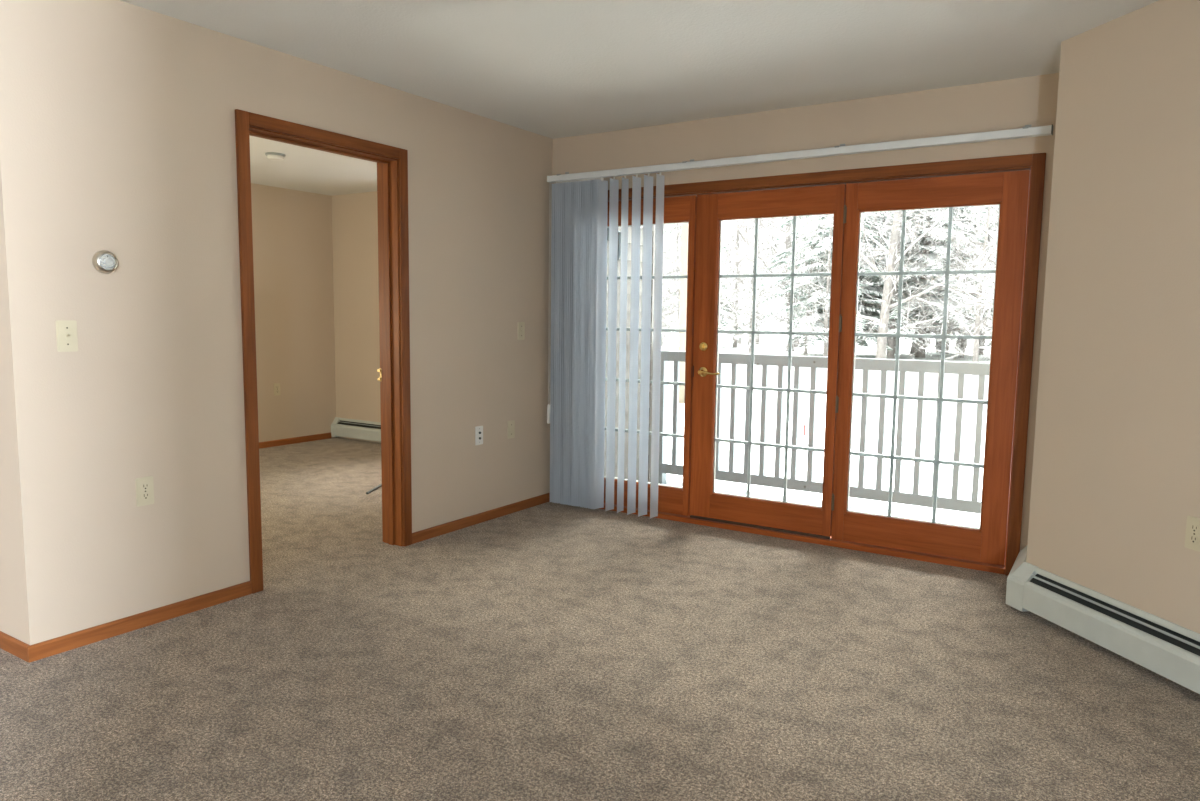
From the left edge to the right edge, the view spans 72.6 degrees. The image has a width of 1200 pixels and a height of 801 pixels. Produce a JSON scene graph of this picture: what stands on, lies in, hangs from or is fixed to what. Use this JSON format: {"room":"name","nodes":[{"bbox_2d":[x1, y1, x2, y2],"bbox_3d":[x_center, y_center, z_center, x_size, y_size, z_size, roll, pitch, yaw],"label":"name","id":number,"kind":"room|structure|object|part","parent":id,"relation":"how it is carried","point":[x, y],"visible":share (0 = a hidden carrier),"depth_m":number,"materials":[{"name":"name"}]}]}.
{"room":"empty living room","nodes":[
{"label":"empty living room","id":0,"kind":"room"},
{"bbox_2d":[0,446,12,636],"bbox_3d":[-3.138,-0.355,3.613,2.360,2.440,0.120,4,7,32],"label":"wall","id":1,"kind":"structure","parent":0,"point":[5,605],"depth_m":3.04,"materials":[{"name":"paint"}]},
{"bbox_2d":[0,631,29,661],"bbox_3d":[-3.129,0.839,3.643,2.500,0.059,0.012,4,7,32],"label":"baseboard","id":2,"kind":"structure","parent":1,"relation":"attached to","point":[8,643],"depth_m":3.03,"materials":[{"name":"brown wood"}]},
{"bbox_2d":[0,0,552,644],"bbox_3d":[-1.253,-0.396,4.235,0.140,2.440,3.204,4,7,32],"label":"wall","id":3,"kind":"structure","parent":0,"point":[117,117],"depth_m":3.33,"materials":[{"name":"paint"}]},
{"bbox_2d":[56,320,77,351],"bbox_3d":[-1.955,-0.237,3.004,0.019,0.115,0.070,4,7,32],"label":"light switch","id":4,"kind":"object","parent":3,"relation":"attached to","point":[66,330],"visible":1,"depth_m":3.00,"materials":[{"name":"beige plastic"}]},
{"bbox_2d":[92,250,117,273],"bbox_3d":[-1.866,-0.524,3.089,0.040,0.087,0.087,4,7,32],"label":"thermostat","id":5,"kind":"object","parent":3,"relation":"attached to","point":[103,261],"visible":1,"depth_m":3.07,"materials":[{"name":"silver metal"}]},
{"bbox_2d":[27,581,251,662],"bbox_3d":[-1.832,0.886,3.341,0.012,0.059,0.901,4,7,32],"label":"baseboard","id":6,"kind":"structure","parent":3,"relation":"attached to","point":[54,646],"depth_m":3.27,"materials":[{"name":"brown wood"}]},
{"bbox_2d":[135,476,153,506],"bbox_3d":[-1.829,0.365,3.287,0.007,0.115,0.070,4,7,32],"label":"wall outlet","id":7,"kind":"object","parent":3,"relation":"attached to","point":[144,485],"visible":1,"depth_m":3.28,"materials":[{"name":"beige plastic"}]},
{"bbox_2d":[141,483,148,489],"bbox_3d":[-1.827,0.346,3.284,0.003,0.027,0.033,4,7,32],"label":"receptacle","id":8,"kind":"object","parent":7,"relation":"attached to","point":[144,486],"depth_m":3.28,"materials":[{"name":"beige plastic"}]},
{"bbox_2d":[142,492,149,499],"bbox_3d":[-1.828,0.385,3.288,0.003,0.027,0.033,4,7,32],"label":"receptacle","id":9,"kind":"object","parent":7,"relation":"attached to","point":[145,495],"depth_m":3.29,"materials":[{"name":"beige plastic"}]},
{"bbox_2d":[235,109,411,593],"bbox_3d":[-1.375,-0.229,4.070,0.183,2.139,0.992,4,7,32],"label":"door frame","id":10,"kind":"structure","parent":3,"relation":"in","point":[392,162],"depth_m":4.33,"materials":[{"name":"brown wood"}]},
{"bbox_3d":[-1.293,-1.259,3.919,0.018,0.057,0.878,4,7,32],"label":"head casing","id":11,"kind":"part","parent":10,"relation":"part of","materials":[{"name":"brown wood"}]},
{"bbox_3d":[-1.210,-0.140,4.484,0.029,0.070,0.006,4,7,32],"label":"strike plate","id":12,"kind":"part","parent":10,"relation":"part of","materials":[{"name":"gold metal"}]},
{"bbox_3d":[-1.439,-0.234,4.110,0.018,2.139,0.992,4,7,32],"label":"bedroom casing","id":13,"kind":"part","parent":10,"relation":"part of","materials":[{"name":"brown wood"}]},
{"bbox_2d":[475,426,482,444],"bbox_3d":[-0.734,0.213,4.983,0.012,0.115,0.070,4,7,32],"label":"electrical outlet","id":14,"kind":"object","parent":3,"relation":"attached to","point":[478,429],"visible":1,"depth_m":4.98,"materials":[{"name":"white plastic"}]},
{"bbox_2d":[412,493,549,543],"bbox_3d":[-0.696,0.718,5.104,0.012,0.059,1.324,4,7,32],"label":"baseboard","id":15,"kind":"structure","parent":3,"relation":"attached to","point":[438,530],"depth_m":5.01,"materials":[{"name":"brown wood"}]},
{"bbox_2d":[507,420,514,438],"bbox_3d":[-0.569,0.186,5.244,0.006,0.115,0.070,4,7,32],"label":"blank plate","id":16,"kind":"object","parent":3,"relation":"attached to","point":[510,424],"visible":1,"depth_m":5.24,"materials":[{"name":"beige plastic"}]},
{"bbox_2d":[518,322,524,339],"bbox_3d":[-0.501,-0.448,5.260,0.019,0.115,0.070,4,7,32],"label":"light switch","id":17,"kind":"object","parent":3,"relation":"attached to","point":[521,325],"visible":1,"depth_m":5.26,"materials":[{"name":"beige plastic"}]},
{"bbox_2d":[251,183,335,441],"bbox_3d":[-3.865,-0.674,6.611,0.120,2.440,4.400,4,7,32],"label":"wall","id":18,"kind":"structure","parent":0,"point":[292,229],"depth_m":7.90,"materials":[{"name":"paint"}]},
{"bbox_2d":[274,383,280,395],"bbox_3d":[-3.079,-0.106,7.795,0.007,0.115,0.070,4,7,32],"label":"wall outlet","id":19,"kind":"object","parent":18,"relation":"attached to","point":[276,385],"visible":1,"depth_m":7.79,"materials":[{"name":"beige plastic"}]},
{"bbox_2d":[259,432,330,448],"bbox_3d":[-3.850,0.518,6.658,0.012,0.059,4.065,4,7,32],"label":"baseboard","id":20,"kind":"structure","parent":18,"relation":"attached to","point":[265,444],"depth_m":7.99,"materials":[{"name":"brown wood"}]},
{"bbox_2d":[332,191,380,442],"bbox_3d":[-1.250,-0.730,7.462,3.360,2.440,0.140,4,7,32],"label":"wall","id":21,"kind":"structure","parent":0,"point":[354,216],"depth_m":8.11,"materials":[{"name":"paint"}]},
{"bbox_2d":[331,417,380,441],"bbox_3d":[-1.346,0.380,7.504,3.300,0.197,0.070,4,7,32],"label":"baseboard heater","id":22,"kind":"object","parent":21,"relation":"attached to","point":[340,427],"visible":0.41,"depth_m":8.18,"materials":[{"name":"grey metal"}]},
{"bbox_3d":[-1.353,0.403,7.486,3.190,0.119,0.022,4,7,32],"label":"panel","id":23,"kind":"part","parent":22,"relation":"part of","materials":[{"name":"white metal"}]},
{"bbox_2d":[0,437,1199,800],"bbox_3d":[-1.419,1.155,1.657,9.850,0.120,10.450,4,7,32],"label":"floor","id":24,"kind":"structure","parent":0,"point":[548,651],"depth_m":2.85,"materials":[{"name":"carpet"}]},
{"bbox_2d":[366,484,381,493],"bbox_3d":[-1.623,0.626,6.077,0.019,0.018,0.588,1,6,5],"label":"metal rod","id":25,"kind":"object","parent":24,"relation":"on","point":[380,485],"visible":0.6,"depth_m":5.90,"materials":[{"name":"silver metal"}]},
{"bbox_2d":[604,225,654,482],"bbox_3d":[0.032,-0.525,6.157,0.225,4.133,1.125,4,7,32],"label":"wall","id":26,"kind":"structure","parent":0,"point":[629,227],"depth_m":6.31,"materials":[{"name":"plastic"}]},
{"bbox_2d":[607,227,620,259],"bbox_3d":[0.116,-1.131,5.886,0.133,0.245,0.100,4,7,32],"label":"wall lantern","id":27,"kind":"object","parent":26,"relation":"attached to","point":[619,232],"visible":0.23,"depth_m":5.86,"materials":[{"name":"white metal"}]},
{"bbox_2d":[120,0,1158,195],"bbox_3d":[-1.387,-1.391,1.394,9.850,0.120,10.450,4,7,32],"label":"ceiling","id":28,"kind":"structure","parent":0,"point":[553,69],"depth_m":3.57,"materials":[{"name":"white paint"}]},
{"bbox_2d":[265,152,284,160],"bbox_3d":[-2.406,-1.803,6.058,0.140,0.045,0.140,4,7,32],"label":"smoke detector","id":29,"kind":"object","parent":28,"relation":"attached to","point":[273,156],"visible":1,"depth_m":6.01,"materials":[{"name":"white plastic"}]},
{"bbox_2d":[552,73,1058,549],"bbox_3d":[0.904,-0.432,4.843,3.114,2.440,0.150,4,7,32],"label":"wall","id":30,"kind":"structure","parent":0,"point":[1016,103],"depth_m":4.35,"materials":[{"name":"paint"}]},
{"bbox_2d":[604,195,696,515],"bbox_3d":[0.216,-0.286,5.273,0.853,1.973,0.045,4,7,32],"label":"glass door","id":31,"kind":"structure","parent":30,"relation":"in","point":[681,209],"depth_m":5.08,"materials":[{"name":"orange wood"}]},
{"bbox_2d":[605,275,686,437],"bbox_3d":[0.251,-0.289,5.260,0.687,1.654,0.008,4,7,32],"label":"grille","id":32,"kind":"object","parent":31,"relation":"attached to","point":[675,276],"depth_m":5.11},
{"bbox_2d":[690,184,846,538],"bbox_3d":[0.951,-0.220,4.773,0.900,1.982,0.100,4,7,32],"label":"door","id":33,"kind":"structure","parent":30,"relation":"in","point":[785,516],"depth_m":4.82,"materials":[{"name":"orange wood"}]},
{"bbox_3d":[0.655,-0.169,4.942,0.157,0.066,0.055,4,7,32],"label":"lever handle","id":34,"kind":"part","parent":33,"relation":"part of","materials":[{"name":"gold metal"}]},
{"bbox_3d":[0.996,-0.230,4.776,0.684,1.654,0.005,4,7,32],"label":"glass pane","id":35,"kind":"part","parent":33,"relation":"part of","materials":[{"name":"clear glass"}]},
{"bbox_2d":[715,216,830,502],"bbox_3d":[1.000,-0.231,4.783,0.684,1.654,0.008,4,7,32],"label":"grille","id":36,"kind":"object","parent":33,"relation":"attached to","point":[720,495],"depth_m":4.80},
{"bbox_2d":[547,124,1053,518],"bbox_3d":[0.883,-0.316,4.703,2.903,2.193,0.124,4,7,32],"label":"vertical blind","id":37,"kind":"object","parent":30,"relation":"attached to","point":[578,209],"visible":1,"depth_m":5.21,"materials":[{"name":"white plastic"}]},
{"bbox_3d":[-0.335,-0.660,5.413,0.010,1.545,0.002,4,7,32],"label":"pull cord","id":38,"kind":"part","parent":37,"relation":"part of","materials":[{"name":"white plastic"}]},
{"bbox_2d":[599,153,1045,575],"bbox_3d":[0.981,-0.244,4.806,2.785,2.075,0.178,4,7,32],"label":"trim","id":39,"kind":"structure","parent":30,"relation":"attached to","point":[1036,163],"depth_m":4.14,"materials":[{"name":"brown wood"}]},
{"bbox_3d":[0.950,-1.241,4.636,2.671,0.057,0.018,4,7,32],"label":"head casing","id":40,"kind":"part","parent":39,"relation":"part of","materials":[{"name":"brown wood"}]},
{"bbox_3d":[0.938,-0.238,4.739,2.785,2.075,0.018,4,7,32],"label":"casing","id":41,"kind":"part","parent":39,"relation":"part of","materials":[{"name":"brown wood"}]},
{"bbox_2d":[833,170,1029,565],"bbox_3d":[1.714,-0.169,4.318,0.879,1.973,0.045,4,7,32],"label":"door","id":42,"kind":"structure","parent":30,"relation":"in","point":[1009,190],"depth_m":4.24,"materials":[{"name":"orange wood"}]},
{"bbox_3d":[1.691,-0.176,4.333,0.690,1.654,0.005,4,7,32],"label":"glass pane","id":43,"kind":"part","parent":42,"relation":"part of","materials":[{"name":"clear glass"}]},
{"bbox_2d":[850,207,995,522],"bbox_3d":[1.695,-0.176,4.340,0.690,1.654,0.008,4,7,32],"label":"grille","id":44,"kind":"object","parent":42,"relation":"attached to","point":[859,212],"depth_m":4.35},
{"bbox_2d":[664,480,978,527],"bbox_3d":[2.344,0.959,4.978,5.105,0.120,1.390,4,7,32],"label":"floor","id":45,"kind":"structure","parent":0,"point":[672,483],"depth_m":6.19,"materials":[{"name":"white snow"}]},
{"bbox_2d":[658,351,989,513],"bbox_3d":[2.600,0.308,5.351,5.060,1.105,0.125,4,7,32],"label":"balcony railing","id":46,"kind":"object","parent":45,"relation":"on","point":[954,503],"visible":0.53,"depth_m":5.91,"materials":[{"name":"grey wood"}]},
{"bbox_3d":[0.511,0.169,6.710,0.060,1.050,0.081,4,7,32],"label":"post","id":47,"kind":"part","parent":46,"relation":"part of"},
{"bbox_3d":[2.574,0.711,5.360,5.060,0.080,0.038,4,7,32],"label":"rail","id":48,"kind":"part","parent":46,"relation":"part of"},
{"bbox_3d":[2.585,-0.199,5.266,5.060,0.080,0.038,4,7,32],"label":"rail","id":49,"kind":"part","parent":46,"relation":"part of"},
{"bbox_2d":[883,511,979,526],"bbox_3d":[2.423,0.822,5.626,0.918,0.026,0.184,4,7,32],"label":"clump","id":50,"kind":"object","parent":45,"relation":"on","point":[917,516],"visible":0.52,"depth_m":5.67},
{"bbox_2d":[1026,0,1199,633],"bbox_3d":[2.597,-0.080,1.631,3.226,2.440,3.758,4,7,32],"label":"wall","id":51,"kind":"structure","parent":0,"point":[1115,486],"depth_m":3.12,"materials":[{"name":"paint"}]},
{"bbox_2d":[1006,546,1199,693],"bbox_3d":[2.284,1.015,1.797,0.368,0.197,4.582,0,6,-8],"label":"baseboard heater","id":52,"kind":"object","parent":51,"relation":"attached to","point":[1170,650],"visible":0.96,"depth_m":3.15,"materials":[{"name":"white metal"}]},
{"bbox_3d":[2.287,1.053,1.629,0.022,0.119,4.150,-1,6,-12],"label":"panel","id":53,"kind":"part","parent":52,"relation":"part of","materials":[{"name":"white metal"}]},
{"bbox_3d":[2.334,1.032,1.637,0.016,0.192,4.150,-1,6,-12],"label":"plate","id":54,"kind":"part","parent":52,"relation":"part of","materials":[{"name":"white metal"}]},
{"bbox_2d":[1185,516,1199,551],"bbox_3d":[2.069,0.464,2.844,0.007,0.115,0.070,-1,6,-12],"label":"wall outlet","id":55,"kind":"object","parent":51,"relation":"attached to","point":[1192,537],"visible":1,"depth_m":2.85,"materials":[{"name":"beige plastic"}]},
{"bbox_2d":[1189,535,1197,543],"bbox_3d":[2.067,0.484,2.845,0.003,0.027,0.033,-1,6,-12],"label":"receptacle","id":56,"kind":"object","parent":55,"relation":"attached to","point":[1193,539],"depth_m":2.85,"materials":[{"name":"beige plastic"}]},
{"bbox_2d":[1190,524,1198,532],"bbox_3d":[2.068,0.445,2.841,0.003,0.027,0.033,-1,6,-12],"label":"receptacle","id":57,"kind":"object","parent":55,"relation":"attached to","point":[1194,528],"depth_m":2.84,"materials":[{"name":"beige plastic"}]},
{"label":"outside","id":58,"kind":"structure","parent":0,"visible":0},
{"bbox_2d":[661,296,990,521],"bbox_3d":[17.230,-4.175,41.973,80.000,4.559,78.000,4,7,32],"label":"snow ground","id":59,"kind":"structure","parent":58,"point":[931,380],"depth_m":16.87,"materials":[{"name":"white snow"}]},
{"bbox_2d":[661,224,680,348],"bbox_3d":[2.001,-5.220,28.093,4.550,7.641,5.266,-2,6,-21],"label":"bare tree","id":60,"kind":"object","parent":59,"relation":"on","point":[669,224],"visible":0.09,"depth_m":28.02,"materials":[{"name":"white plant"}]},
{"bbox_2d":[661,223,680,345],"bbox_3d":[1.363,-5.044,28.950,4.801,6.968,4.149,4,7,30],"label":"bare tree","id":61,"kind":"object","parent":59,"relation":"on","point":[679,223],"visible":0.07,"depth_m":28.49,"materials":[{"name":"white plant"}]},
{"bbox_2d":[661,231,680,347],"bbox_3d":[2.733,-4.345,31.284,2.977,5.136,3.598,-3,7,-30],"label":"bare tree","id":62,"kind":"object","parent":59,"relation":"on","point":[680,231],"visible":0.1,"depth_m":31.30,"materials":[{"name":"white plant"}]},
{"bbox_2d":[661,251,680,345],"bbox_3d":[2.737,-4.641,35.757,2.793,4.849,3.192,-2,7,-28],"label":"bare tree","id":63,"kind":"object","parent":59,"relation":"on","point":[672,251],"visible":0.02,"depth_m":35.66,"materials":[{"name":"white plant"}]},
{"bbox_2d":[662,225,680,340],"bbox_3d":[1.427,-6.311,29.015,5.595,9.714,6.394,0,6,-9],"label":"bare tree","id":64,"kind":"object","parent":59,"relation":"on","point":[669,294],"visible":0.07,"depth_m":28.95,"materials":[{"name":"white plant"}]},
{"bbox_2d":[678,223,688,402],"bbox_3d":[2.671,-3.546,21.771,1.550,7.200,3.600,2,6,8],"label":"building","id":65,"kind":"structure","parent":59,"relation":"on","point":[684,226],"depth_m":20.44,"materials":[{"name":"white"}]},
{"bbox_2d":[661,224,738,348],"bbox_3d":[2.540,-4.875,28.678,4.490,6.919,4.598,1,6,0],"label":"bare tree","id":66,"kind":"object","parent":59,"relation":"on","point":[679,228],"visible":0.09,"depth_m":28.63,"materials":[{"name":"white plant"}]},
{"bbox_2d":[661,224,746,339],"bbox_3d":[3.988,-5.898,33.502,4.830,8.162,5.012,0,6,-4],"label":"evergreen tree","id":67,"kind":"object","parent":59,"relation":"on","point":[728,300],"visible":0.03,"depth_m":33.26,"materials":[{"name":"green plant"}]},
{"bbox_2d":[662,221,757,343],"bbox_3d":[4.372,-6.546,35.111,6.520,9.934,5.869,-2,7,-25],"label":"bare tree","id":68,"kind":"object","parent":59,"relation":"on","point":[722,221],"visible":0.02,"depth_m":35.14,"materials":[{"name":"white plant"}]},
{"bbox_2d":[676,221,760,342],"bbox_3d":[5.281,-5.505,36.358,4.316,6.557,3.776,0,6,-8],"label":"bare tree","id":69,"kind":"object","parent":59,"relation":"on","point":[723,221],"visible":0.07,"depth_m":36.17,"materials":[{"name":"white plant"}]},
{"bbox_2d":[662,220,779,350],"bbox_3d":[3.608,-5.102,27.125,4.495,7.805,5.137,0,6,-4],"label":"bare tree","id":70,"kind":"object","parent":59,"relation":"on","point":[733,260],"visible":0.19,"depth_m":27.07,"materials":[{"name":"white plant"}]},
{"bbox_2d":[663,218,806,349],"bbox_3d":[6.872,-8.031,35.697,7.822,13.240,8.689,6,8,40],"label":"bare tree","id":71,"kind":"object","parent":59,"relation":"on","point":[749,241],"visible":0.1,"depth_m":35.83,"materials":[{"name":"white plant"}]},
{"bbox_2d":[677,216,817,350],"bbox_3d":[6.942,-8.244,30.796,7.973,13.388,9.226,2,6,8],"label":"bare tree","id":72,"kind":"object","parent":59,"relation":"on","point":[788,240],"visible":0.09,"depth_m":30.38,"materials":[{"name":"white plant"}]},
{"bbox_2d":[720,220,776,339],"bbox_3d":[7.359,-7.701,44.941,6.781,10.332,6.104,3,6,21],"label":"bare tree","id":73,"kind":"object","parent":59,"relation":"on","point":[735,220],"visible":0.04,"depth_m":45.07,"materials":[{"name":"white plant"}]},
{"bbox_2d":[719,218,785,347],"bbox_3d":[5.393,-5.780,32.039,4.621,8.023,5.281,-1,6,-19],"label":"bare tree","id":74,"kind":"object","parent":59,"relation":"on","point":[739,222],"visible":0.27,"depth_m":32.00,"materials":[{"name":"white plant"}]},
{"bbox_2d":[720,234,789,353],"bbox_3d":[5.130,-3.434,27.662,2.825,4.251,2.759,0,6,-4],"label":"bare tree","id":75,"kind":"object","parent":59,"relation":"on","point":[743,246],"visible":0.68,"depth_m":27.47,"materials":[{"name":"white plant"}]},
{"bbox_2d":[720,218,801,343],"bbox_3d":[7.228,-7.539,38.576,6.118,10.274,7.080,1,6,4],"label":"bare tree","id":76,"kind":"object","parent":59,"relation":"on","point":[757,339],"visible":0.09,"depth_m":38.07,"materials":[{"name":"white plant"}]},
{"bbox_2d":[721,218,804,343],"bbox_3d":[7.329,-7.355,37.478,5.924,10.286,6.770,6,8,44],"label":"bare tree","id":77,"kind":"object","parent":59,"relation":"on","point":[765,288],"visible":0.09,"depth_m":37.54,"materials":[{"name":"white plant"}]},
{"bbox_2d":[723,217,813,347],"bbox_3d":[8.107,-7.497,34.380,6.589,11.064,7.624,2,6,11],"label":"bare tree","id":78,"kind":"object","parent":59,"relation":"on","point":[781,240],"visible":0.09,"depth_m":33.92,"materials":[{"name":"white plant"}]},
{"bbox_2d":[747,221,800,339],"bbox_3d":[8.944,-6.035,38.627,4.246,7.130,4.914,-2,7,-26],"label":"bare tree","id":79,"kind":"object","parent":59,"relation":"on","point":[781,327],"visible":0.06,"depth_m":38.88,"materials":[{"name":"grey plant"}]},
{"bbox_2d":[735,217,813,326],"bbox_3d":[11.072,-9.027,43.719,8.544,12.398,7.384,0,6,-5],"label":"bare tree","id":80,"kind":"object","parent":59,"relation":"on","point":[811,217],"visible":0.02,"depth_m":44.30,"materials":[{"name":"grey plant"}]},
{"bbox_2d":[760,218,808,342],"bbox_3d":[10.015,-5.947,41.730,4.621,7.042,4.160,4,7,28],"label":"bare tree","id":81,"kind":"object","parent":59,"relation":"on","point":[808,218],"visible":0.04,"depth_m":41.89,"materials":[{"name":"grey plant"}]},
{"bbox_2d":[751,216,829,355],"bbox_3d":[6.768,-3.801,26.486,3.746,5.708,3.372,2,6,10],"label":"bare tree","id":82,"kind":"object","parent":59,"relation":"on","point":[801,266],"visible":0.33,"depth_m":26.63,"materials":[{"name":"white plant"}]},
{"bbox_2d":[803,425,805,473],"bbox_3d":[2.707,0.698,10.856,0.039,0.800,0.014,4,7,32],"label":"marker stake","id":83,"kind":"object","parent":59,"relation":"on","point":[804,426],"visible":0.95,"depth_m":10.83,"materials":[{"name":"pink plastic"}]},
{"bbox_2d":[751,213,914,358],"bbox_3d":[7.081,-4.388,24.880,4.799,6.964,4.148,-3,7,-35],"label":"bare tree","id":84,"kind":"object","parent":59,"relation":"on","point":[828,268],"visible":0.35,"depth_m":24.71,"materials":[{"name":"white plant"}]},
{"bbox_2d":[760,212,918,329],"bbox_3d":[8.167,-6.517,28.096,5.840,10.562,6.211,-3,7,-34],"label":"evergreen tree","id":85,"kind":"object","parent":59,"relation":"on","point":[784,252],"visible":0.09,"depth_m":27.81,"materials":[{"name":"green plant"}]},
{"bbox_2d":[778,213,922,349],"bbox_3d":[7.882,-4.712,25.534,4.427,7.482,4.595,3,7,25],"label":"evergreen tree","id":86,"kind":"object","parent":59,"relation":"on","point":[860,327],"visible":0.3,"depth_m":25.14,"materials":[{"name":"green plant"}]},
{"bbox_2d":[781,206,998,360],"bbox_3d":[8.854,-6.633,22.815,7.257,12.186,8.397,-5,8,-44],"label":"bare tree","id":87,"kind":"object","parent":59,"relation":"on","point":[890,262],"visible":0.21,"depth_m":23.29,"materials":[{"name":"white plant"}]},
{"bbox_2d":[792,207,993,360],"bbox_3d":[9.024,-5.529,24.839,6.612,10.076,5.952,5,7,37],"label":"bare tree","id":88,"kind":"object","parent":59,"relation":"on","point":[890,341],"visible":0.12,"depth_m":24.86,"materials":[{"name":"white plant"}]},
{"bbox_2d":[810,212,984,355],"bbox_3d":[10.870,-7.179,29.919,8.482,12.924,7.635,-4,8,-41],"label":"bare tree","id":89,"kind":"object","parent":59,"relation":"on","point":[909,212],"visible":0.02,"depth_m":28.57,"materials":[{"name":"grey plant"}]},
{"bbox_2d":[857,207,995,357],"bbox_3d":[10.579,-5.875,26.044,5.353,9.681,5.693,-1,6,-19],"label":"evergreen tree","id":90,"kind":"object","parent":59,"relation":"on","point":[932,257],"visible":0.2,"depth_m":25.20,"materials":[{"name":"green plant"}]},
{"bbox_2d":[873,207,992,355],"bbox_3d":[11.840,-5.206,28.306,4.615,7.962,5.578,-2,7,-25],"label":"bare tree","id":91,"kind":"object","parent":59,"relation":"on","point":[929,331],"visible":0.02,"depth_m":28.41,"materials":[{"name":"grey plant"}]},
{"bbox_2d":[908,210,964,351],"bbox_3d":[12.647,-5.364,31.240,5.047,7.594,4.929,-3,7,-35],"label":"bare tree","id":92,"kind":"object","parent":59,"relation":"on","point":[948,210],"visible":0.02,"depth_m":30.99,"materials":[{"name":"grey plant"}]},
{"bbox_2d":[875,206,998,356],"bbox_3d":[11.219,-5.862,23.096,6.926,10.523,6.061,-1,6,-15],"label":"bare tree","id":93,"kind":"object","parent":59,"relation":"on","point":[972,259],"visible":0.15,"depth_m":23.37,"materials":[{"name":"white plant"}]},
{"bbox_2d":[877,209,996,353],"bbox_3d":[12.592,-6.559,28.943,6.211,10.562,5.840,6,8,41],"label":"evergreen tree","id":94,"kind":"object","parent":59,"relation":"on","point":[989,232],"visible":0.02,"depth_m":28.23,"materials":[{"name":"green plant"}]},
{"bbox_2d":[886,206,998,373],"bbox_3d":[10.135,-3.725,21.772,4.245,7.186,4.716,-1,6,-19],"label":"bare tree","id":95,"kind":"object","parent":59,"relation":"on","point":[978,313],"visible":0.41,"depth_m":21.88,"materials":[{"name":"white plant"}]},
{"bbox_2d":[895,206,995,354],"bbox_3d":[13.388,-5.769,28.254,5.850,9.903,6.499,-5,8,-43],"label":"bare tree","id":96,"kind":"object","parent":59,"relation":"on","point":[980,351],"visible":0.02,"depth_m":28.50,"materials":[{"name":"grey plant"}]},
{"bbox_2d":[909,206,997,361],"bbox_3d":[12.081,-4.577,25.909,4.117,7.102,4.976,6,8,44],"label":"bare tree","id":97,"kind":"object","parent":59,"relation":"on","point":[960,210],"visible":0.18,"depth_m":26.01,"materials":[{"name":"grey plant"}]},
{"bbox_2d":[944,208,997,358],"bbox_3d":[13.396,-7.141,23.621,7.658,12.858,8.861,1,6,5],"label":"bare tree","id":98,"kind":"object","parent":59,"relation":"on","point":[990,235],"visible":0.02,"depth_m":25.21,"materials":[{"name":"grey plant"}]},
{"bbox_2d":[949,227,997,350],"bbox_3d":[14.314,-6.595,31.044,5.907,10.256,6.750,-3,7,-33],"label":"bare tree","id":99,"kind":"object","parent":59,"relation":"on","point":[982,227],"visible":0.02,"depth_m":31.50,"materials":[{"name":"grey plant"}]},
{"bbox_2d":[953,206,998,362],"bbox_3d":[11.547,-3.938,21.264,4.715,7.264,4.828,3,6,19],"label":"bare tree","id":100,"kind":"object","parent":59,"relation":"on","point":[992,283],"visible":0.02,"depth_m":21.66,"materials":[{"name":"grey plant"}]}
]}

